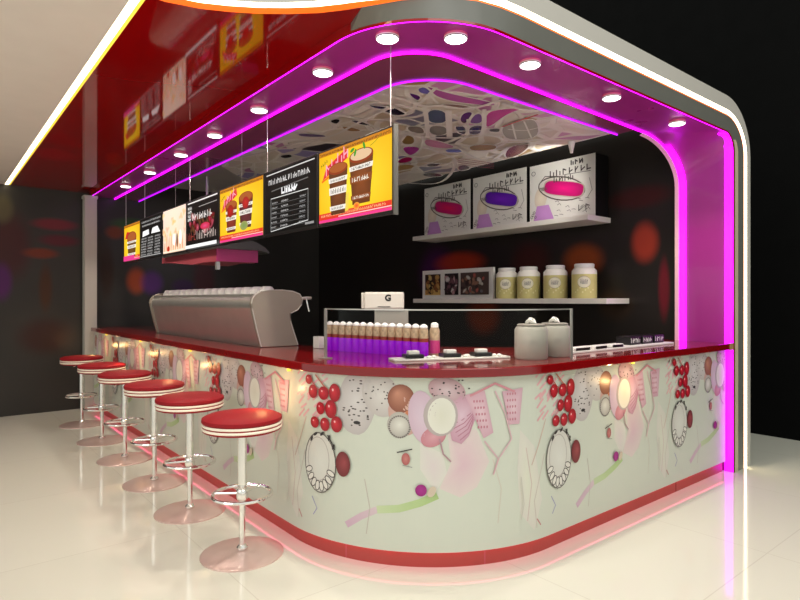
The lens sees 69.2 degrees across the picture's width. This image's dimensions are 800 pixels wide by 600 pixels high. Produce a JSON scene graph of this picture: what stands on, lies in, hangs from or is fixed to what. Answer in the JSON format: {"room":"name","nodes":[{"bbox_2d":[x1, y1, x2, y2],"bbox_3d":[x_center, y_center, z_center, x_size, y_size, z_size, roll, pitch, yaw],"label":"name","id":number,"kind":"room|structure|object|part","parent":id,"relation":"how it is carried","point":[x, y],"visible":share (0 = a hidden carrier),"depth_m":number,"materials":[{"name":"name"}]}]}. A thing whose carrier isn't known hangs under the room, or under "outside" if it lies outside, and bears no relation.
{"room":"ice cream shop","nodes":[
{"label":"ice cream shop","id":0,"kind":"room"},
{"bbox_2d":[0,184,318,416],"bbox_3d":[-4.260,-0.200,7.431,10.800,3.200,0.100,0,0,-39],"label":"wall","id":1,"kind":"structure","parent":0,"point":[41,228],"depth_m":7.40,"materials":[{"name":"black paint"}]},
{"bbox_2d":[0,0,749,472],"bbox_3d":[-2.177,-0.115,4.888,8.010,3.030,6.474,0,0,-39],"label":"canopy","id":2,"kind":"object","parent":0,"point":[454,37],"depth_m":4.03,"materials":[{"name":"purple"}]},
{"bbox_3d":[-3.215,-1.336,6.799,0.122,0.028,0.122,0,0,-39],"label":"downlight","id":3,"kind":"part","parent":2,"relation":"part of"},
{"bbox_2d":[124,220,141,262],"bbox_3d":[-3.199,-0.902,6.935,0.032,0.894,0.698,0,0,-39],"label":"menu board","id":4,"kind":"object","parent":2,"relation":"hanging from","point":[132,230],"visible":0.99,"depth_m":6.90,"materials":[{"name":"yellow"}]},
{"bbox_3d":[-2.614,-1.336,6.064,0.122,0.028,0.122,0,0,-39],"label":"downlight","id":5,"kind":"part","parent":2,"relation":"part of","materials":[{"name":"white glass"}]},
{"bbox_2d":[140,211,163,259],"bbox_3d":[-2.716,-0.902,6.341,0.035,0.894,0.808,0,0,-39],"label":"menu board","id":6,"kind":"object","parent":2,"relation":"hanging from","point":[151,227],"visible":0.99,"depth_m":6.32,"materials":[{"name":"black"}]},
{"bbox_2d":[163,164,186,255],"bbox_3d":[-2.233,-0.902,5.748,0.037,0.894,0.698,0,0,-39],"label":"menu board","id":7,"kind":"object","parent":2,"relation":"hanging from","point":[175,218],"visible":0.99,"depth_m":5.71,"materials":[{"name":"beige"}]},
{"bbox_3d":[-2.228,-0.689,5.752,0.024,0.467,0.698,0,0,-39],"label":"frame","id":8,"kind":"part","parent":7,"relation":"part of","materials":[{"name":"black"}]},
{"bbox_3d":[-2.013,-1.336,5.328,0.122,0.028,0.122,0,0,-39],"label":"downlight","id":9,"kind":"part","parent":2,"relation":"part of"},
{"bbox_2d":[185,190,219,251],"bbox_3d":[-1.760,-0.902,5.166,0.041,0.894,0.778,0,0,-39],"label":"menu board","id":10,"kind":"object","parent":2,"relation":"hanging from","point":[203,213],"visible":0.98,"depth_m":5.11,"materials":[{"name":"black plastic"}]},
{"bbox_3d":[-1.501,-1.336,4.700,0.122,0.028,0.122,0,0,-39],"label":"downlight","id":11,"kind":"part","parent":2,"relation":"part of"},
{"bbox_2d":[162,176,269,269],"bbox_3d":[-2.109,-0.830,6.450,0.570,1.060,1.740,0,0,-39],"label":"hood","id":12,"kind":"object","parent":2,"relation":"hanging from","point":[247,252],"visible":0.78,"depth_m":5.86,"materials":[{"name":"metal"}]},
{"bbox_3d":[-2.125,-0.980,6.398,0.028,0.760,0.028,0,0,-17],"label":"hanging rod","id":13,"kind":"part","parent":12,"relation":"part of","materials":[{"name":"metal"}]},
{"bbox_2d":[220,173,266,245],"bbox_3d":[-1.245,-0.902,4.538,0.037,0.894,0.823,0,0,-39],"label":"menu board","id":14,"kind":"object","parent":2,"relation":"hanging from","point":[242,204],"visible":1,"depth_m":4.47,"materials":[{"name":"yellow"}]},
{"bbox_3d":[-0.989,-1.336,4.073,0.122,0.028,0.122,0,0,-39],"label":"downlight","id":15,"kind":"part","parent":2,"relation":"part of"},
{"bbox_2d":[265,114,319,236],"bbox_3d":[-0.745,-0.902,3.926,0.037,0.894,0.733,0,0,-39],"label":"menu board","id":16,"kind":"object","parent":2,"relation":"hanging from","point":[292,189],"visible":1,"depth_m":3.88,"materials":[{"name":"black"}]},
{"bbox_3d":[-0.740,-0.689,3.930,0.024,0.467,0.733,0,0,-39],"label":"frame","id":17,"kind":"part","parent":16,"relation":"part of","materials":[{"name":"black plastic"}]},
{"bbox_3d":[-0.452,-1.336,3.400,0.122,0.028,0.122,0,0,-39],"label":"downlight","id":18,"kind":"part","parent":2,"relation":"part of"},
{"bbox_2d":[319,46,397,226],"bbox_3d":[-0.265,-0.899,3.338,0.040,0.900,0.761,0,0,-39],"label":"menu board","id":19,"kind":"object","parent":2,"relation":"hanging from","point":[358,178],"visible":1,"depth_m":3.27,"materials":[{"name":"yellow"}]},
{"bbox_3d":[-0.263,-0.689,3.345,0.024,0.467,0.753,0,0,-39],"label":"frame","id":20,"kind":"part","parent":19,"relation":"part of","materials":[{"name":"black"}]},
{"bbox_3d":[-2.179,-0.115,4.890,8.010,3.030,6.480,0,0,-39],"label":"kiosk canopy","id":21,"kind":"part","parent":2,"relation":"part of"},
{"bbox_3d":[-0.064,-1.336,2.956,0.122,0.028,0.122,0,0,-39],"label":"downlight","id":22,"kind":"part","parent":2,"relation":"part of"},
{"bbox_3d":[0.737,-1.336,3.287,0.122,0.028,0.122,0,0,-39],"label":"downlight","id":23,"kind":"part","parent":2,"relation":"part of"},
{"bbox_2d":[568,141,574,152],"bbox_3d":[1.479,-1.316,5.003,0.064,0.096,0.064,0,0,-39],"label":"spotlight","id":24,"kind":"object","parent":2,"relation":"attached to","point":[571,144],"visible":1,"depth_m":4.99,"materials":[{"name":"white metal"}]},
{"bbox_3d":[1.396,-1.336,3.825,0.122,0.028,0.122,0,0,-39],"label":"downlight","id":25,"kind":"part","parent":2,"relation":"part of","materials":[{"name":"white glass"}]},
{"bbox_3d":[2.091,-1.336,4.380,0.122,0.028,0.122,0,0,-39],"label":"downlight","id":26,"kind":"part","parent":2,"relation":"part of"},
{"bbox_2d":[0,409,799,599],"bbox_3d":[-0.369,1.450,2.603,10.720,0.100,12.500,0,0,-39],"label":"floor","id":27,"kind":"structure","parent":0,"point":[70,529],"depth_m":3.25,"materials":[{"name":"white tile"}]},
{"bbox_2d":[59,355,102,428],"bbox_3d":[-3.571,1.011,6.508,0.446,0.778,0.446,0,0,39],"label":"bar stool","id":28,"kind":"object","parent":27,"relation":"on","point":[74,360],"visible":0.97,"depth_m":6.44,"materials":[{"name":"silver metal"}]},
{"bbox_3d":[-3.571,0.644,6.508,0.432,0.045,0.432,0,0,39],"label":"seat","id":29,"kind":"part","parent":28,"relation":"part of","materials":[{"name":"red leather"}]},
{"bbox_2d":[82,195,97,409],"bbox_3d":[-3.998,0.031,7.474,0.160,2.738,0.155,0,0,-39],"label":"support post","id":30,"kind":"object","parent":27,"relation":"on","point":[89,202],"visible":0.89,"depth_m":7.42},
{"bbox_2d":[76,362,125,446],"bbox_3d":[-2.958,1.011,5.757,0.446,0.778,0.446,0,0,-39],"label":"bar stool","id":31,"kind":"object","parent":27,"relation":"on","point":[94,368],"visible":0.92,"depth_m":5.70,"materials":[{"name":"silver metal"}]},
{"bbox_3d":[-2.958,0.709,5.757,0.420,0.014,0.420,0,0,-39],"label":"seat","id":32,"kind":"part","parent":31,"relation":"part of","materials":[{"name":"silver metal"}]},
{"bbox_3d":[-2.958,0.644,5.757,0.432,0.045,0.432,0,0,-39],"label":"seat","id":33,"kind":"part","parent":31,"relation":"part of","materials":[{"name":"red leather"}]},
{"bbox_2d":[96,369,151,466],"bbox_3d":[-2.414,1.011,5.091,0.446,0.778,0.446,0,0,39],"label":"bar stool","id":34,"kind":"object","parent":27,"relation":"on","point":[115,377],"visible":1,"depth_m":5.03,"materials":[{"name":"silver metal"}]},
{"bbox_3d":[-2.414,0.644,5.091,0.432,0.045,0.432,0,0,39],"label":"seat","id":35,"kind":"part","parent":34,"relation":"part of","materials":[{"name":"red leather"}]},
{"bbox_3d":[-2.414,0.709,5.091,0.420,0.014,0.420,0,0,39],"label":"seat","id":36,"kind":"part","parent":34,"relation":"part of","materials":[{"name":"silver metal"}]},
{"bbox_2d":[122,379,185,492],"bbox_3d":[-1.876,1.011,4.433,0.446,0.778,0.446,0,0,-45],"label":"bar stool","id":37,"kind":"object","parent":27,"relation":"on","point":[152,389],"visible":0.98,"depth_m":4.38,"materials":[{"name":"silver metal"}]},
{"bbox_3d":[-1.876,0.644,4.433,0.432,0.045,0.432,0,0,-45],"label":"seat","id":38,"kind":"part","parent":37,"relation":"part of","materials":[{"name":"red leather"}]},
{"bbox_3d":[-1.876,0.709,4.433,0.420,0.014,0.420,0,0,-45],"label":"seat","id":39,"kind":"part","parent":37,"relation":"part of","materials":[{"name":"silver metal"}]},
{"bbox_2d":[153,391,224,524],"bbox_3d":[-1.389,1.011,3.836,0.446,0.778,0.446,0,0,34],"label":"bar stool","id":40,"kind":"object","parent":27,"relation":"on","point":[189,511],"visible":1,"depth_m":3.78,"materials":[{"name":"silver metal"}]},
{"bbox_3d":[-1.389,0.644,3.836,0.432,0.045,0.432,0,0,34],"label":"seat","id":41,"kind":"part","parent":40,"relation":"part of","materials":[{"name":"red leather"}]},
{"bbox_3d":[-1.389,0.709,3.836,0.420,0.014,0.420,0,0,34],"label":"seat","id":42,"kind":"part","parent":40,"relation":"part of","materials":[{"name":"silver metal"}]},
{"bbox_2d":[200,408,282,572],"bbox_3d":[-0.871,1.011,3.201,0.446,0.778,0.446,0,0,-39],"label":"bar stool","id":43,"kind":"object","parent":27,"relation":"on","point":[243,553],"visible":1,"depth_m":3.15,"materials":[{"name":"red metal"}]},
{"bbox_3d":[-0.871,0.644,3.201,0.432,0.045,0.432,0,0,-39],"label":"seat","id":44,"kind":"part","parent":43,"relation":"part of","materials":[{"name":"red leather"}]},
{"bbox_3d":[-0.871,0.709,3.201,0.420,0.014,0.420,0,0,-39],"label":"seat","id":45,"kind":"part","parent":43,"relation":"part of","materials":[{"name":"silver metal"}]},
{"bbox_2d":[94,332,724,566],"bbox_3d":[-0.636,0.900,6.067,3.391,0.999,6.256,0,0,-39],"label":"bar counter","id":46,"kind":"object","parent":27,"relation":"on","point":[409,472],"depth_m":3.26,"materials":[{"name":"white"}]},
{"bbox_2d":[91,326,733,377],"bbox_3d":[-0.627,0.375,6.046,3.425,0.054,6.310,0,0,-39],"label":"countertop","id":47,"kind":"structure","parent":46,"relation":"on","point":[299,357],"depth_m":3.58,"materials":[{"name":"red"}]},
{"bbox_2d":[149,290,311,347],"bbox_3d":[-1.672,0.135,5.329,0.510,0.428,2.510,0,0,-39],"label":"espresso machine","id":48,"kind":"object","parent":47,"relation":"on","point":[261,319],"visible":0.95,"depth_m":4.56,"materials":[{"name":"metal"}]},
{"bbox_3d":[-2.485,0.137,6.259,0.421,0.424,0.040,0,0,-39],"label":"panel","id":49,"kind":"part","parent":48,"relation":"part of","materials":[{"name":"silver metal"}]},
{"bbox_2d":[168,290,174,297],"bbox_3d":[-2.351,-0.065,6.042,0.124,0.078,0.124,0,0,-39],"label":"cup","id":50,"kind":"object","parent":48,"relation":"on","point":[171,292],"visible":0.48,"depth_m":5.99,"materials":[{"name":"white ceramic"}]},
{"bbox_2d":[184,289,192,294],"bbox_3d":[-2.041,-0.065,5.662,0.124,0.078,0.124,0,0,-39],"label":"cup","id":51,"kind":"object","parent":48,"relation":"on","point":[188,291],"visible":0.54,"depth_m":5.62,"materials":[{"name":"white ceramic"}]},
{"bbox_2d":[190,289,198,294],"bbox_3d":[-1.938,-0.065,5.536,0.124,0.078,0.124,0,0,-39],"label":"cup","id":52,"kind":"object","parent":48,"relation":"on","point":[194,291],"visible":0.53,"depth_m":5.49,"materials":[{"name":"white ceramic"}]},
{"bbox_2d":[196,289,204,294],"bbox_3d":[-1.835,-0.065,5.410,0.124,0.078,0.124,0,0,-39],"label":"cup","id":53,"kind":"object","parent":48,"relation":"on","point":[200,291],"visible":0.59,"depth_m":5.36,"materials":[{"name":"white ceramic"}]},
{"bbox_3d":[-1.833,-0.035,5.197,0.015,0.020,2.410,0,0,-39],"label":"cup rail","id":54,"kind":"part","parent":48,"relation":"part of","materials":[{"name":"metal"}]},
{"bbox_2d":[203,289,211,294],"bbox_3d":[-1.732,-0.065,5.283,0.124,0.078,0.124,0,0,-39],"label":"cup","id":55,"kind":"object","parent":48,"relation":"on","point":[206,291],"visible":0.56,"depth_m":5.23,"materials":[{"name":"white ceramic"}]},
{"bbox_2d":[210,288,219,294],"bbox_3d":[-1.628,-0.065,5.157,0.124,0.078,0.124,0,0,-39],"label":"cup","id":56,"kind":"object","parent":48,"relation":"on","point":[213,291],"visible":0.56,"depth_m":5.11,"materials":[{"name":"white ceramic"}]},
{"bbox_2d":[217,288,226,294],"bbox_3d":[-1.525,-0.065,5.030,0.124,0.078,0.124,0,0,-39],"label":"cup","id":57,"kind":"object","parent":48,"relation":"on","point":[221,290],"visible":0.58,"depth_m":4.98,"materials":[{"name":"white ceramic"}]},
{"bbox_2d":[225,288,233,293],"bbox_3d":[-1.422,-0.065,4.904,0.124,0.078,0.124,0,0,-39],"label":"cup","id":58,"kind":"object","parent":48,"relation":"on","point":[228,290],"visible":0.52,"depth_m":4.86,"materials":[{"name":"white ceramic"}]},
{"bbox_2d":[232,287,243,293],"bbox_3d":[-1.319,-0.065,4.777,0.124,0.078,0.124,0,0,-39],"label":"cup","id":59,"kind":"object","parent":48,"relation":"on","point":[237,290],"visible":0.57,"depth_m":4.73,"materials":[{"name":"white ceramic"}]},
{"bbox_2d":[241,287,251,293],"bbox_3d":[-1.215,-0.065,4.651,0.124,0.078,0.124,0,0,-39],"label":"cup","id":60,"kind":"object","parent":48,"relation":"on","point":[246,290],"visible":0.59,"depth_m":4.60,"materials":[{"name":"white ceramic"}]},
{"bbox_2d":[250,287,260,293],"bbox_3d":[-1.112,-0.065,4.525,0.124,0.078,0.124,0,0,-39],"label":"cup","id":61,"kind":"object","parent":48,"relation":"on","point":[253,290],"visible":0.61,"depth_m":4.48,"materials":[{"name":"white ceramic"}]},
{"bbox_2d":[259,286,273,290],"bbox_3d":[-1.009,-0.065,4.398,0.124,0.078,0.124,0,0,-39],"label":"cup","id":62,"kind":"object","parent":48,"relation":"on","point":[263,288],"visible":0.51,"depth_m":4.36,"materials":[{"name":"white ceramic"}]},
{"bbox_3d":[-0.926,0.137,4.350,0.421,0.424,0.040,0,0,-39],"label":"panel","id":63,"kind":"part","parent":48,"relation":"part of","materials":[{"name":"silver metal"}]},
{"bbox_2d":[313,336,323,348],"bbox_3d":[-0.588,0.307,4.219,0.055,0.085,0.080,0,0,-39],"label":"box","id":64,"kind":"object","parent":47,"relation":"on","point":[318,341],"visible":0.8,"depth_m":4.19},
{"bbox_2d":[327,321,332,349],"bbox_3d":[-0.489,0.248,4.054,0.058,0.203,0.058,0,0,-39],"label":"drink bottle","id":65,"kind":"object","parent":47,"relation":"on","point":[329,323],"visible":0.62,"depth_m":4.03,"materials":[{"name":"purple plastic"}]},
{"bbox_2d":[332,321,339,350],"bbox_3d":[-0.441,0.248,4.016,0.058,0.203,0.058,0,0,-39],"label":"drink bottle","id":66,"kind":"object","parent":47,"relation":"on","point":[335,329],"visible":0.86,"depth_m":3.99,"materials":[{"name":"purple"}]},
{"bbox_2d":[339,321,345,350],"bbox_3d":[-0.392,0.248,3.977,0.058,0.203,0.058,0,0,-39],"label":"drink bottle","id":67,"kind":"object","parent":47,"relation":"on","point":[342,324],"visible":0.84,"depth_m":3.95,"materials":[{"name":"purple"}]},
{"bbox_2d":[345,322,352,351],"bbox_3d":[-0.343,0.248,3.939,0.058,0.203,0.058,0,0,-39],"label":"drink bottle","id":68,"kind":"object","parent":47,"relation":"on","point":[348,330],"visible":0.84,"depth_m":3.92,"materials":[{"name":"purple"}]},
{"bbox_2d":[352,322,359,351],"bbox_3d":[-0.294,0.248,3.900,0.058,0.203,0.058,0,0,-39],"label":"drink bottle","id":69,"kind":"object","parent":47,"relation":"on","point":[355,329],"visible":0.82,"depth_m":3.88,"materials":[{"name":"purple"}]},
{"bbox_2d":[359,322,366,352],"bbox_3d":[-0.245,0.248,3.861,0.058,0.203,0.058,0,0,-39],"label":"drink bottle","id":70,"kind":"object","parent":47,"relation":"on","point":[362,329],"visible":0.89,"depth_m":3.84,"materials":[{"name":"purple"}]},
{"bbox_2d":[366,322,373,352],"bbox_3d":[-0.196,0.248,3.823,0.058,0.203,0.058,0,0,-39],"label":"drink bottle","id":71,"kind":"object","parent":47,"relation":"on","point":[369,329],"visible":0.87,"depth_m":3.80,"materials":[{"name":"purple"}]},
{"bbox_2d":[373,322,380,353],"bbox_3d":[-0.147,0.248,3.784,0.058,0.203,0.058,0,0,-39],"label":"drink bottle","id":72,"kind":"object","parent":47,"relation":"on","point":[377,326],"visible":0.84,"depth_m":3.76,"materials":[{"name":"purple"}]},
{"bbox_2d":[380,323,387,354],"bbox_3d":[-0.099,0.248,3.746,0.058,0.203,0.058,0,0,-39],"label":"drink bottle","id":73,"kind":"object","parent":47,"relation":"on","point":[384,327],"visible":0.87,"depth_m":3.72,"materials":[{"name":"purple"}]},
{"bbox_2d":[361,292,407,327],"bbox_3d":[-0.105,0.147,4.091,0.325,0.405,0.224,0,0,0],"label":"cash register","id":74,"kind":"object","parent":47,"relation":"on","point":[369,300],"visible":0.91,"depth_m":3.99,"materials":[{"name":"grey plastic"}]},
{"bbox_2d":[388,323,395,354],"bbox_3d":[-0.050,0.248,3.707,0.058,0.203,0.058,0,0,-39],"label":"drink bottle","id":75,"kind":"object","parent":47,"relation":"on","point":[392,327],"visible":0.85,"depth_m":3.68,"materials":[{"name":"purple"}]},
{"bbox_2d":[395,323,403,355],"bbox_3d":[-0.001,0.248,3.669,0.058,0.203,0.058,0,0,-39],"label":"drink bottle","id":76,"kind":"object","parent":47,"relation":"on","point":[399,327],"visible":0.93,"depth_m":3.64,"materials":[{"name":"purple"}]},
{"bbox_2d":[403,323,411,353],"bbox_3d":[0.048,0.248,3.630,0.058,0.203,0.058,0,0,-39],"label":"drink bottle","id":77,"kind":"object","parent":47,"relation":"on","point":[407,329],"visible":0.77,"depth_m":3.61,"materials":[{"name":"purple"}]},
{"bbox_2d":[411,324,419,350],"bbox_3d":[0.097,0.248,3.592,0.058,0.203,0.058,0,0,-39],"label":"drink bottle","id":78,"kind":"object","parent":47,"relation":"on","point":[415,327],"visible":0.82,"depth_m":3.57,"materials":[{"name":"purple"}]},
{"bbox_2d":[419,324,428,356],"bbox_3d":[0.146,0.248,3.553,0.058,0.203,0.058,0,0,-39],"label":"drink bottle","id":79,"kind":"object","parent":47,"relation":"on","point":[423,332],"visible":0.84,"depth_m":3.53,"materials":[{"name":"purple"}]},
{"bbox_2d":[429,322,439,355],"bbox_3d":[0.215,0.245,3.610,0.065,0.210,0.064,0,0,-39],"label":"drink bottle","id":80,"kind":"object","parent":47,"relation":"on","point":[434,332],"visible":0.89,"depth_m":3.58,"materials":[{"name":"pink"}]},
{"bbox_2d":[319,308,572,364],"bbox_3d":[0.252,0.200,3.283,1.503,0.300,0.362,0,0,4],"label":"glass screen","id":81,"kind":"object","parent":47,"relation":"on","point":[325,309],"visible":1,"depth_m":3.35,"materials":[{"name":"glass"}]},
{"bbox_3d":[-0.445,0.200,3.471,0.014,0.300,0.014,0,0,-39],"label":"post","id":82,"kind":"part","parent":81,"relation":"part of","materials":[{"name":"metal"}]},
{"bbox_3d":[0.272,0.053,3.268,1.452,0.007,0.336,0,0,3],"label":"rail","id":83,"kind":"part","parent":81,"relation":"part of","materials":[{"name":"metal"}]},
{"bbox_3d":[1.006,0.200,3.403,0.012,0.300,0.012,0,0,-39],"label":"post","id":84,"kind":"part","parent":81,"relation":"part of","materials":[{"name":"metal"}]},
{"bbox_2d":[389,354,509,361],"bbox_3d":[0.298,0.344,3.445,0.726,0.012,0.130,0,0,-17],"label":"serving tray","id":85,"kind":"object","parent":47,"relation":"on","point":[395,359],"visible":0.8,"depth_m":3.38,"materials":[{"name":"white plastic"}]},
{"bbox_2d":[402,350,423,358],"bbox_3d":[0.075,0.316,3.379,0.110,0.044,0.090,0,0,-17],"label":"square dish","id":86,"kind":"object","parent":85,"relation":"on","point":[411,354],"visible":1,"depth_m":3.35,"materials":[{"name":"black"}]},
{"bbox_3d":[0.075,0.326,3.379,0.110,0.023,0.090,0,0,-17],"label":"dish","id":87,"kind":"part","parent":86,"relation":"part of","materials":[{"name":"black ceramic"}]},
{"bbox_2d":[439,349,460,357],"bbox_3d":[0.295,0.316,3.444,0.110,0.044,0.090,0,0,-17],"label":"square dish","id":88,"kind":"object","parent":85,"relation":"on","point":[448,353],"visible":1,"depth_m":3.41,"materials":[{"name":"black"}]},
{"bbox_3d":[0.295,0.326,3.444,0.110,0.023,0.090,0,0,-17],"label":"dish","id":89,"kind":"part","parent":88,"relation":"part of","materials":[{"name":"black ceramic"}]},
{"bbox_2d":[470,348,491,356],"bbox_3d":[0.487,0.316,3.501,0.110,0.044,0.090,0,0,-17],"label":"square dish","id":90,"kind":"object","parent":85,"relation":"on","point":[478,352],"visible":0.94,"depth_m":3.47,"materials":[{"name":"black"}]},
{"bbox_3d":[0.487,0.326,3.501,0.110,0.023,0.090,0,0,-17],"label":"dish","id":91,"kind":"part","parent":90,"relation":"part of","materials":[{"name":"black ceramic"}]},
{"bbox_2d":[514,317,547,359],"bbox_3d":[0.784,0.227,3.467,0.196,0.245,0.196,0,0,-39],"label":"canister","id":92,"kind":"object","parent":47,"relation":"on","point":[530,337],"visible":1,"depth_m":3.39,"materials":[{"name":"grey ceramic"}]},
{"bbox_3d":[0.786,0.124,3.467,0.068,0.038,0.068,0,0,-39],"label":"knob","id":93,"kind":"part","parent":92,"relation":"part of","materials":[{"name":"white ceramic"}]},
{"bbox_3d":[0.784,0.148,3.467,0.168,0.015,0.168,0,0,-39],"label":"lid","id":94,"kind":"part","parent":92,"relation":"part of","materials":[{"name":"grey ceramic"}]},
{"bbox_2d":[541,317,569,356],"bbox_3d":[0.967,0.227,3.630,0.196,0.245,0.196,0,0,-39],"label":"canister","id":95,"kind":"object","parent":47,"relation":"on","point":[558,332],"visible":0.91,"depth_m":3.54,"materials":[{"name":"grey ceramic"}]},
{"bbox_3d":[0.967,0.148,3.630,0.168,0.015,0.168,0,0,-39],"label":"lid","id":96,"kind":"part","parent":95,"relation":"part of","materials":[{"name":"grey"}]},
{"bbox_3d":[0.970,0.124,3.629,0.068,0.038,0.068,0,0,-39],"label":"knob","id":97,"kind":"part","parent":95,"relation":"part of","materials":[{"name":"white ceramic"}]},
{"bbox_2d":[573,342,673,353],"bbox_3d":[1.566,0.331,4.280,1.400,0.038,0.250,0,0,-39],"label":"display tray","id":98,"kind":"object","parent":47,"relation":"on","point":[611,346],"visible":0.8,"depth_m":4.07,"materials":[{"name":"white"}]},
{"bbox_2d":[616,336,640,344],"bbox_3d":[1.731,0.305,4.395,0.150,0.061,0.121,0,0,-39],"label":"packet","id":99,"kind":"object","parent":98,"relation":"on","point":[626,340],"visible":0.9,"depth_m":4.35,"materials":[{"name":"black plastic"}]},
{"bbox_2d":[629,335,652,343],"bbox_3d":[1.870,0.305,4.508,0.150,0.061,0.121,0,0,-39],"label":"packet","id":100,"kind":"object","parent":98,"relation":"on","point":[645,339],"visible":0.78,"depth_m":4.47,"materials":[{"name":"black"}]},
{"bbox_2d":[641,334,663,342],"bbox_3d":[2.010,0.305,4.622,0.150,0.061,0.121,0,0,-39],"label":"packet","id":101,"kind":"object","parent":98,"relation":"on","point":[657,338],"visible":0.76,"depth_m":4.58,"materials":[{"name":"black"}]},
{"bbox_3d":[-1.129,0.858,4.875,7.101,0.914,2.603,0,0,22],"label":"panel","id":102,"kind":"part","parent":46,"relation":"part of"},
{"bbox_2d":[319,131,674,346],"bbox_3d":[0.559,-0.110,7.427,0.060,3.020,6.000,0,0,-39],"label":"wall","id":103,"kind":"structure","parent":0,"point":[633,255],"depth_m":6.35,"materials":[{"name":"black paint"}]},
{"bbox_2d":[413,214,610,242],"bbox_3d":[1.093,-0.765,6.417,0.390,0.050,2.480,0,0,-39],"label":"wall shelf","id":104,"kind":"object","parent":103,"relation":"attached to","point":[587,219],"visible":1,"depth_m":6.09,"materials":[{"name":"white wood"}]},
{"bbox_2d":[425,179,472,234],"bbox_3d":[0.638,-1.095,7.073,0.235,0.609,0.800,0,0,-39],"label":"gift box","id":105,"kind":"object","parent":104,"relation":"on","point":[448,207],"visible":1,"depth_m":6.97,"materials":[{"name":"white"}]},
{"bbox_2d":[473,167,529,228],"bbox_3d":[1.160,-1.093,6.434,0.235,0.604,0.770,0,0,-39],"label":"gift box","id":106,"kind":"object","parent":104,"relation":"on","point":[503,198],"visible":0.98,"depth_m":6.33,"materials":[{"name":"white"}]},
{"bbox_2d":[530,153,607,221],"bbox_3d":[1.671,-1.088,5.808,0.235,0.594,0.765,0,0,-39],"label":"gift box","id":107,"kind":"object","parent":104,"relation":"on","point":[574,186],"visible":0.99,"depth_m":5.66,"materials":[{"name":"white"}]},
{"bbox_2d":[413,298,628,303],"bbox_3d":[1.156,0.010,6.340,0.390,0.050,2.660,0,0,-39],"label":"wall shelf","id":108,"kind":"object","parent":103,"relation":"attached to","point":[536,300],"visible":0.91,"depth_m":5.74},
{"bbox_2d":[423,267,494,298],"bbox_3d":[0.654,-0.191,6.859,0.071,0.349,1.180,0,0,-39],"label":"picture frame","id":109,"kind":"object","parent":108,"relation":"on","point":[469,283],"visible":1,"depth_m":6.80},
{"bbox_2d":[496,268,516,298],"bbox_3d":[1.164,-0.182,6.319,0.239,0.333,0.238,0,0,-39],"label":"storage jar","id":110,"kind":"object","parent":108,"relation":"on","point":[506,278],"visible":1,"depth_m":6.22,"materials":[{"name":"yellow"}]},
{"bbox_3d":[1.165,-0.329,6.321,0.188,0.039,0.188,0,0,-39],"label":"lid","id":111,"kind":"part","parent":110,"relation":"part of","materials":[{"name":"white plastic"}]},
{"bbox_2d":[517,266,539,298],"bbox_3d":[1.351,-0.182,6.091,0.239,0.333,0.238,0,0,-39],"label":"storage jar","id":112,"kind":"object","parent":108,"relation":"on","point":[528,277],"visible":0.95,"depth_m":6.00,"materials":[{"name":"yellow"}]},
{"bbox_3d":[1.351,-0.329,6.093,0.188,0.039,0.188,0,0,-39],"label":"lid","id":113,"kind":"part","parent":112,"relation":"part of","materials":[{"name":"white plastic"}]},
{"bbox_2d":[543,265,567,297],"bbox_3d":[1.563,-0.182,5.832,0.239,0.333,0.238,0,0,-39],"label":"storage jar","id":114,"kind":"object","parent":108,"relation":"on","point":[555,277],"visible":0.94,"depth_m":5.74,"materials":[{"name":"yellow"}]},
{"bbox_3d":[1.563,-0.329,5.833,0.188,0.039,0.188,0,0,-39],"label":"lid","id":115,"kind":"part","parent":114,"relation":"part of","materials":[{"name":"white plastic"}]},
{"bbox_2d":[571,263,596,297],"bbox_3d":[1.771,-0.182,5.576,0.239,0.333,0.238,0,0,-39],"label":"storage jar","id":116,"kind":"object","parent":108,"relation":"on","point":[584,275],"visible":0.91,"depth_m":5.48,"materials":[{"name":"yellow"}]},
{"bbox_3d":[1.772,-0.329,5.578,0.188,0.039,0.188,0,0,-39],"label":"lid","id":117,"kind":"part","parent":116,"relation":"part of","materials":[{"name":"white plastic"}]},
{"bbox_2d":[550,0,799,440],"bbox_3d":[3.853,-1.550,5.986,0.100,6.100,12.400,0,0,-39],"label":"wall","id":118,"kind":"structure","parent":0,"point":[748,51],"depth_m":6.01,"materials":[{"name":"black"}]}
]}

